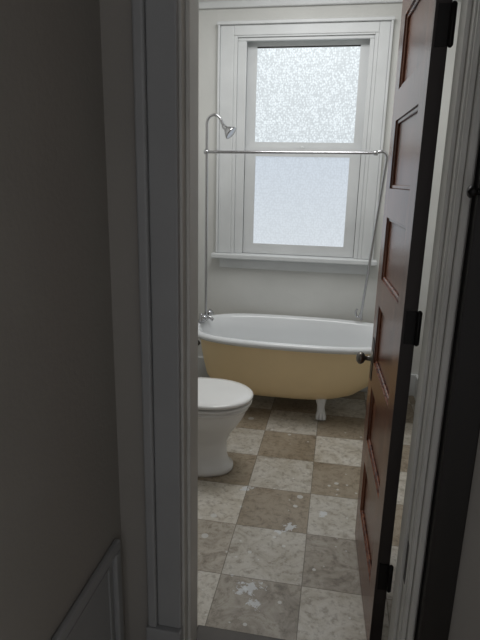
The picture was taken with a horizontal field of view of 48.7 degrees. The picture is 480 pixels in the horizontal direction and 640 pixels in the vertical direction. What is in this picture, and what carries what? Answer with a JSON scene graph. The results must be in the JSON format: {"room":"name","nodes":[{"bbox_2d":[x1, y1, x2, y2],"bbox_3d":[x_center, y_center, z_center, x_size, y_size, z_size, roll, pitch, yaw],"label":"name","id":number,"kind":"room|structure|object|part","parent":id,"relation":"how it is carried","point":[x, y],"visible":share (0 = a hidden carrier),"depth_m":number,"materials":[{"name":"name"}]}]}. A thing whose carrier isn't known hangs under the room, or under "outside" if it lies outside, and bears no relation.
{"room":"hallway","nodes":[
{"label":"hallway","id":0,"kind":"room"},
{"bbox_2d":[0,0,125,639],"bbox_3d":[-0.542,-0.051,0.432,0.100,2.750,1.850,4,15,10],"label":"wall","id":1,"kind":"structure","parent":0,"point":[60,516],"depth_m":1.08,"materials":[{"name":"paint"}]},
{"bbox_2d":[51,539,123,639],"bbox_3d":[-0.427,0.935,1.142,0.018,0.445,0.855,4,15,10],"label":"wainscot panel","id":2,"kind":"object","parent":1,"relation":"attached to","point":[113,555],"visible":1,"depth_m":1.41,"materials":[{"name":"paint"}]},
{"bbox_2d":[65,567,109,639],"bbox_3d":[-0.429,0.774,1.101,0.006,0.008,0.751,4,15,10],"label":"bead","id":3,"kind":"object","parent":2,"relation":"attached to","point":[97,587],"visible":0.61,"depth_m":1.32,"materials":[{"name":"paint"}]},
{"bbox_2d":[68,563,115,639],"bbox_3d":[-0.434,0.934,1.144,0.003,0.425,0.835,4,15,10],"label":"panel field","id":4,"kind":"object","parent":2,"relation":"attached to","point":[94,624],"visible":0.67,"depth_m":1.41,"materials":[{"name":"paint"}]},
{"bbox_2d":[108,569,112,639],"bbox_3d":[-0.365,0.842,1.497,0.006,0.324,0.008,4,15,10],"label":"bead","id":5,"kind":"object","parent":2,"relation":"attached to","point":[109,581],"visible":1,"depth_m":1.48,"materials":[{"name":"paint"}]},
{"bbox_3d":[-0.352,0.833,1.534,0.018,0.380,0.032,4,15,10],"label":"panel frame","id":6,"kind":"part","parent":2,"relation":"part of","materials":[{"name":"paint"}]},
{"bbox_2d":[99,0,479,639],"bbox_3d":[-0.006,-0.275,1.322,1.940,2.750,0.150,4,15,10],"label":"wall","id":7,"kind":"structure","parent":0,"point":[115,15],"depth_m":1.36,"materials":[{"name":"paint"}]},
{"bbox_2d":[131,0,157,626],"bbox_3d":[-0.236,-0.054,1.329,0.027,1.990,0.030,4,15,10],"label":"band","id":8,"kind":"object","parent":7,"relation":"attached to","point":[138,6],"visible":0.98,"depth_m":1.31,"materials":[{"name":"paint"}]},
{"bbox_2d":[146,624,182,639],"bbox_3d":[-0.226,0.987,1.596,0.106,0.158,0.034,4,15,10],"label":"plinth","id":9,"kind":"object","parent":7,"relation":"attached to","point":[160,632],"depth_m":1.57,"materials":[{"name":"white paint"}]},
{"bbox_2d":[145,0,198,639],"bbox_3d":[-0.171,0.006,1.417,0.078,2.150,0.168,4,15,10],"label":"door frame","id":10,"kind":"structure","parent":7,"relation":"attached to","point":[161,15],"depth_m":1.32,"materials":[{"name":"paint"}]},
{"bbox_2d":[185,0,197,639],"bbox_3d":[-0.128,0.047,1.421,0.010,2.048,0.075,4,15,10],"label":"door frame","id":11,"kind":"object","parent":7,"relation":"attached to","point":[191,6],"visible":1,"depth_m":1.37,"materials":[{"name":"paint"}]},
{"bbox_2d":[403,541,408,583],"bbox_3d":[0.445,0.647,1.415,0.002,0.120,0.022,4,15,10],"label":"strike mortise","id":12,"kind":"object","parent":7,"relation":"attached to","point":[407,552],"visible":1,"depth_m":1.41,"materials":[{"name":"black metal"}]},
{"bbox_2d":[355,0,457,639],"bbox_3d":[0.460,-0.004,1.692,0.108,2.033,0.603,3,15,7],"label":"door","id":13,"kind":"structure","parent":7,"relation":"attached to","point":[399,204],"depth_m":1.50,"materials":[{"name":"red wood"}]},
{"bbox_3d":[0.466,0.142,1.987,0.060,0.052,0.052,3,15,7],"label":"knob","id":14,"kind":"part","parent":13,"relation":"part of","materials":[{"name":"metal"}]},
{"bbox_2d":[370,337,374,379],"bbox_3d":[0.495,0.146,1.984,0.002,0.160,0.046,3,15,7],"label":"lock plate","id":15,"kind":"object","parent":13,"relation":"attached to","point":[373,343],"visible":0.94,"depth_m":1.98,"materials":[{"name":"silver metal"}]},
{"bbox_2d":[377,563,388,589],"bbox_3d":[0.432,0.775,1.597,0.030,0.090,0.002,3,15,7],"label":"hinge leaf","id":16,"kind":"object","parent":13,"relation":"attached to","point":[383,568],"depth_m":1.60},
{"bbox_3d":[0.450,0.777,1.591,0.014,0.096,0.014,3,15,7],"label":"hinge","id":17,"kind":"part","parent":13,"relation":"part of","materials":[{"name":"black metal"}]},
{"bbox_2d":[361,0,422,574],"bbox_3d":[0.486,-0.047,1.684,0.026,1.765,0.400,3,15,7],"label":"trim","id":18,"kind":"structure","parent":13,"relation":"attached to","point":[403,187],"depth_m":1.76,"materials":[{"name":"red wood"}]},
{"bbox_2d":[363,0,428,564],"bbox_3d":[0.486,-0.047,1.684,0.013,1.765,0.400,3,15,7],"label":"panels","id":19,"kind":"object","parent":13,"relation":"attached to","point":[414,52],"visible":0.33,"depth_m":1.66,"materials":[{"name":"red wood"}]},
{"bbox_2d":[403,311,417,344],"bbox_3d":[0.449,0.021,1.398,0.030,0.090,0.002,3,15,7],"label":"hinge leaf","id":20,"kind":"object","parent":13,"relation":"attached to","point":[410,319],"depth_m":1.40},
{"bbox_3d":[0.445,0.070,1.413,0.036,2.033,0.003,3,15,7],"label":"hinge edge","id":21,"kind":"part","parent":13,"relation":"part of","materials":[{"name":"brown wood"}]},
{"bbox_3d":[0.467,0.023,1.391,0.014,0.096,0.014,3,15,7],"label":"hinge","id":22,"kind":"part","parent":13,"relation":"part of","materials":[{"name":"black metal"}]},
{"bbox_2d":[434,3,450,46],"bbox_3d":[0.465,-0.675,1.213,0.030,0.090,0.002,3,15,7],"label":"hinge leaf","id":23,"kind":"object","parent":13,"relation":"attached to","point":[443,16],"depth_m":1.21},
{"bbox_3d":[0.483,-0.673,1.207,0.014,0.096,0.014,3,15,7],"label":"hinge","id":24,"kind":"part","parent":13,"relation":"part of","materials":[{"name":"black metal"}]},
{"bbox_2d":[388,0,479,639],"bbox_3d":[0.477,0.051,1.307,0.020,2.150,0.164,4,15,10],"label":"door frame","id":25,"kind":"structure","parent":7,"relation":"attached to","point":[476,44],"depth_m":1.21,"materials":[{"name":"paint"}]},
{"bbox_2d":[405,51,479,639],"bbox_3d":[0.477,0.071,1.228,0.018,2.149,0.024,4,15,10],"label":"band","id":26,"kind":"object","parent":7,"relation":"attached to","point":[474,130],"visible":1,"depth_m":1.21,"materials":[{"name":"paint"}]},
{"bbox_2d":[197,391,414,639],"bbox_3d":[0.012,1.010,1.942,2.100,0.050,4.400,4,15,10],"label":"floor","id":27,"kind":"structure","parent":0,"point":[277,551],"depth_m":2.30,"materials":[{"name":"tile"}]},
{"bbox_2d":[198,377,252,476],"bbox_3d":[-0.307,0.377,2.690,0.755,0.774,0.490,4,15,10],"label":"toilet","id":28,"kind":"object","parent":27,"relation":"on","point":[222,403],"visible":0.38,"depth_m":2.62,"materials":[{"name":"ceramic"}]},
{"bbox_3d":[-0.217,0.579,2.725,0.524,0.370,0.354,4,15,10],"label":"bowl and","id":29,"kind":"part","parent":28,"relation":"part of","materials":[{"name":"ceramic"}]},
{"bbox_3d":[-0.159,0.392,2.665,0.443,0.015,0.368,4,15,10],"label":"seat","id":30,"kind":"part","parent":28,"relation":"part of","materials":[{"name":"ceramic"}]},
{"bbox_3d":[-0.157,0.364,2.658,0.449,0.026,0.378,4,15,10],"label":"lid","id":31,"kind":"part","parent":28,"relation":"part of","materials":[{"name":"ceramic"}]},
{"bbox_2d":[196,625,284,639],"bbox_3d":[0.144,1.062,1.634,0.610,0.012,0.175,4,15,10],"label":"threshold","id":32,"kind":"object","parent":27,"relation":"on","point":[203,632],"visible":1,"depth_m":1.73,"materials":[{"name":"metal"}]},
{"bbox_2d":[198,313,373,420],"bbox_3d":[0.364,0.316,3.444,1.426,0.536,0.713,4,15,10],"label":"clawfoot bathtub","id":33,"kind":"object","parent":27,"relation":"on","point":[282,356],"visible":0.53,"depth_m":3.23,"materials":[{"name":"beige ceramic"}]},
{"bbox_2d":[198,113,388,322],"bbox_3d":[0.289,-0.586,3.275,1.110,1.284,0.318,1,15,-1],"label":"shower fixture","id":34,"kind":"object","parent":33,"relation":"on","point":[229,131],"visible":0.99,"depth_m":3.18,"materials":[{"name":"silver metal"}]},
{"bbox_3d":[0.289,-0.986,3.119,0.997,0.024,0.017,4,15,10],"label":"rod","id":35,"kind":"part","parent":34,"relation":"part of","materials":[{"name":"silver metal"}]},
{"bbox_2d":[198,0,460,373],"bbox_3d":[0.431,-0.871,3.611,1.740,2.750,0.140,4,15,10],"label":"wall","id":36,"kind":"structure","parent":0,"point":[229,290],"depth_m":3.63,"materials":[{"name":"paint"}]},
{"bbox_2d":[215,25,220,252],"bbox_3d":[-0.147,-1.173,3.549,0.014,1.441,0.036,4,15,10],"label":"backband","id":37,"kind":"object","parent":36,"relation":"attached to","point":[219,26],"visible":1,"depth_m":3.52,"materials":[{"name":"white paint"}]},
{"bbox_2d":[218,25,234,252],"bbox_3d":[-0.093,-1.171,3.547,0.090,1.441,0.022,4,15,10],"label":"window casing","id":38,"kind":"structure","parent":36,"relation":"attached to","point":[227,31],"depth_m":3.53,"materials":[{"name":"white paint"}]},
{"bbox_2d":[219,258,367,274],"bbox_3d":[0.361,-0.376,3.669,1.030,0.070,0.020,4,15,10],"label":"apron","id":39,"kind":"object","parent":36,"relation":"attached to","point":[230,263],"visible":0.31,"depth_m":3.66,"materials":[{"name":"white paint"}]},
{"bbox_2d":[211,252,376,265],"bbox_3d":[0.369,-0.435,3.691,1.130,0.033,0.205,4,15,10],"label":"stool","id":40,"kind":"object","parent":36,"relation":"attached to","point":[247,256],"visible":0.78,"depth_m":3.61,"materials":[{"name":"white paint"}]},
{"bbox_2d":[217,16,394,258],"bbox_3d":[0.389,-1.163,3.517,1.090,1.461,0.168,4,15,10],"label":"window","id":41,"kind":"structure","parent":36,"relation":"in","point":[351,27],"depth_m":3.49,"materials":[{"name":"white paint"}]},
{"bbox_3d":[-0.027,-1.155,3.609,0.022,1.380,0.149,4,15,10],"label":"jamb frame","id":42,"kind":"part","parent":41,"relation":"part of","materials":[{"name":"white paint"}]},
{"bbox_2d":[234,41,246,252],"bbox_3d":[0.003,-1.125,3.555,0.058,1.351,0.020,4,15,10],"label":"window frame","id":43,"kind":"object","parent":41,"relation":"attached to","point":[242,45],"visible":0.89,"depth_m":3.53,"materials":[{"name":"white paint"}]},
{"bbox_2d":[245,42,247,140],"bbox_3d":[0.409,-1.139,3.571,0.895,1.383,0.020,4,15,10],"label":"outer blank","id":44,"kind":"object","parent":41,"relation":"attached to","point":[247,42],"visible":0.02,"depth_m":3.53,"materials":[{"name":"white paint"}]},
{"bbox_3d":[0.405,-0.801,3.593,0.621,0.582,0.006,4,15,10],"label":"lower sash glass","id":45,"kind":"part","parent":41,"relation":"part of","materials":[{"name":"white glass"}]},
{"bbox_3d":[0.414,-1.099,3.525,0.775,1.328,0.048,4,15,10],"label":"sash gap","id":46,"kind":"part","parent":41,"relation":"part of","materials":[{"name":"white glass"}]},
{"bbox_3d":[0.405,-0.794,3.595,0.760,0.703,0.030,4,15,10],"label":"lower sash","id":47,"kind":"part","parent":41,"relation":"part of","materials":[{"name":"white glass"}]},
{"bbox_3d":[0.417,-1.788,3.359,0.850,0.010,0.149,4,15,10],"label":"jamb frame","id":48,"kind":"part","parent":41,"relation":"part of","materials":[{"name":"white paint"}]},
{"bbox_3d":[0.432,-1.459,3.457,0.785,0.705,0.030,4,15,10],"label":"upper sash","id":49,"kind":"part","parent":41,"relation":"part of","materials":[{"name":"white glass"}]},
{"bbox_3d":[0.430,-1.464,3.456,0.654,0.585,0.006,4,15,10],"label":"upper sash glass","id":50,"kind":"part","parent":41,"relation":"part of","materials":[{"name":"white glass"}]},
{"bbox_2d":[353,38,374,258],"bbox_3d":[0.796,-1.070,3.417,0.028,1.351,0.020,4,15,10],"label":"window frame","id":51,"kind":"object","parent":41,"relation":"attached to","point":[372,40],"visible":0.97,"depth_m":3.39,"materials":[{"name":"white paint"}]},
{"bbox_3d":[0.831,-1.096,3.460,0.022,1.380,0.149,4,15,10],"label":"jamb frame","id":52,"kind":"part","parent":41,"relation":"part of","materials":[{"name":"white paint"}]},
{"bbox_2d":[198,356,417,395],"bbox_3d":[0.387,0.400,3.866,1.740,0.160,0.020,4,15,10],"label":"baseboard","id":53,"kind":"structure","parent":36,"relation":"attached to","point":[202,372],"depth_m":3.96,"materials":[{"name":"white paint"}]},
{"bbox_2d":[199,0,460,8],"bbox_3d":[0.442,-1.948,3.244,1.740,0.040,0.020,4,15,10],"label":"rail","id":54,"kind":"object","parent":36,"relation":"attached to","point":[237,3],"visible":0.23,"depth_m":3.27,"materials":[{"name":"white paint"}]},
{"bbox_2d":[361,21,390,258],"bbox_3d":[0.863,-1.106,3.382,0.065,1.441,0.022,4,15,10],"label":"window casing","id":55,"kind":"structure","parent":36,"relation":"attached to","point":[385,26],"depth_m":3.35,"materials":[{"name":"white paint"}]},
{"bbox_2d":[372,20,393,259],"bbox_3d":[0.901,-1.101,3.368,0.014,1.441,0.036,4,15,10],"label":"backband","id":56,"kind":"object","parent":36,"relation":"attached to","point":[392,21],"visible":0.78,"depth_m":3.31,"materials":[{"name":"white paint"}]},
{"bbox_2d":[418,0,461,373],"bbox_3d":[1.130,-0.529,2.379,0.100,2.750,2.400,4,15,10],"label":"wall","id":57,"kind":"structure","parent":0,"point":[461,0],"depth_m":3.37,"materials":[{"name":"paint"}]},
{"bbox_2d":[414,375,417,399],"bbox_3d":[1.030,0.736,2.653,0.018,0.160,2.218,4,15,10],"label":"baseboard","id":58,"kind":"structure","parent":57,"relation":"attached to","point":[416,380],"depth_m":3.66,"materials":[{"name":"white paint"}]},
{"bbox_2d":[414,141,479,639],"bbox_3d":[0.515,-0.136,1.134,0.101,2.599,0.086,4,15,10],"label":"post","id":59,"kind":"object","parent":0,"point":[460,431],"depth_m":1.25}
]}

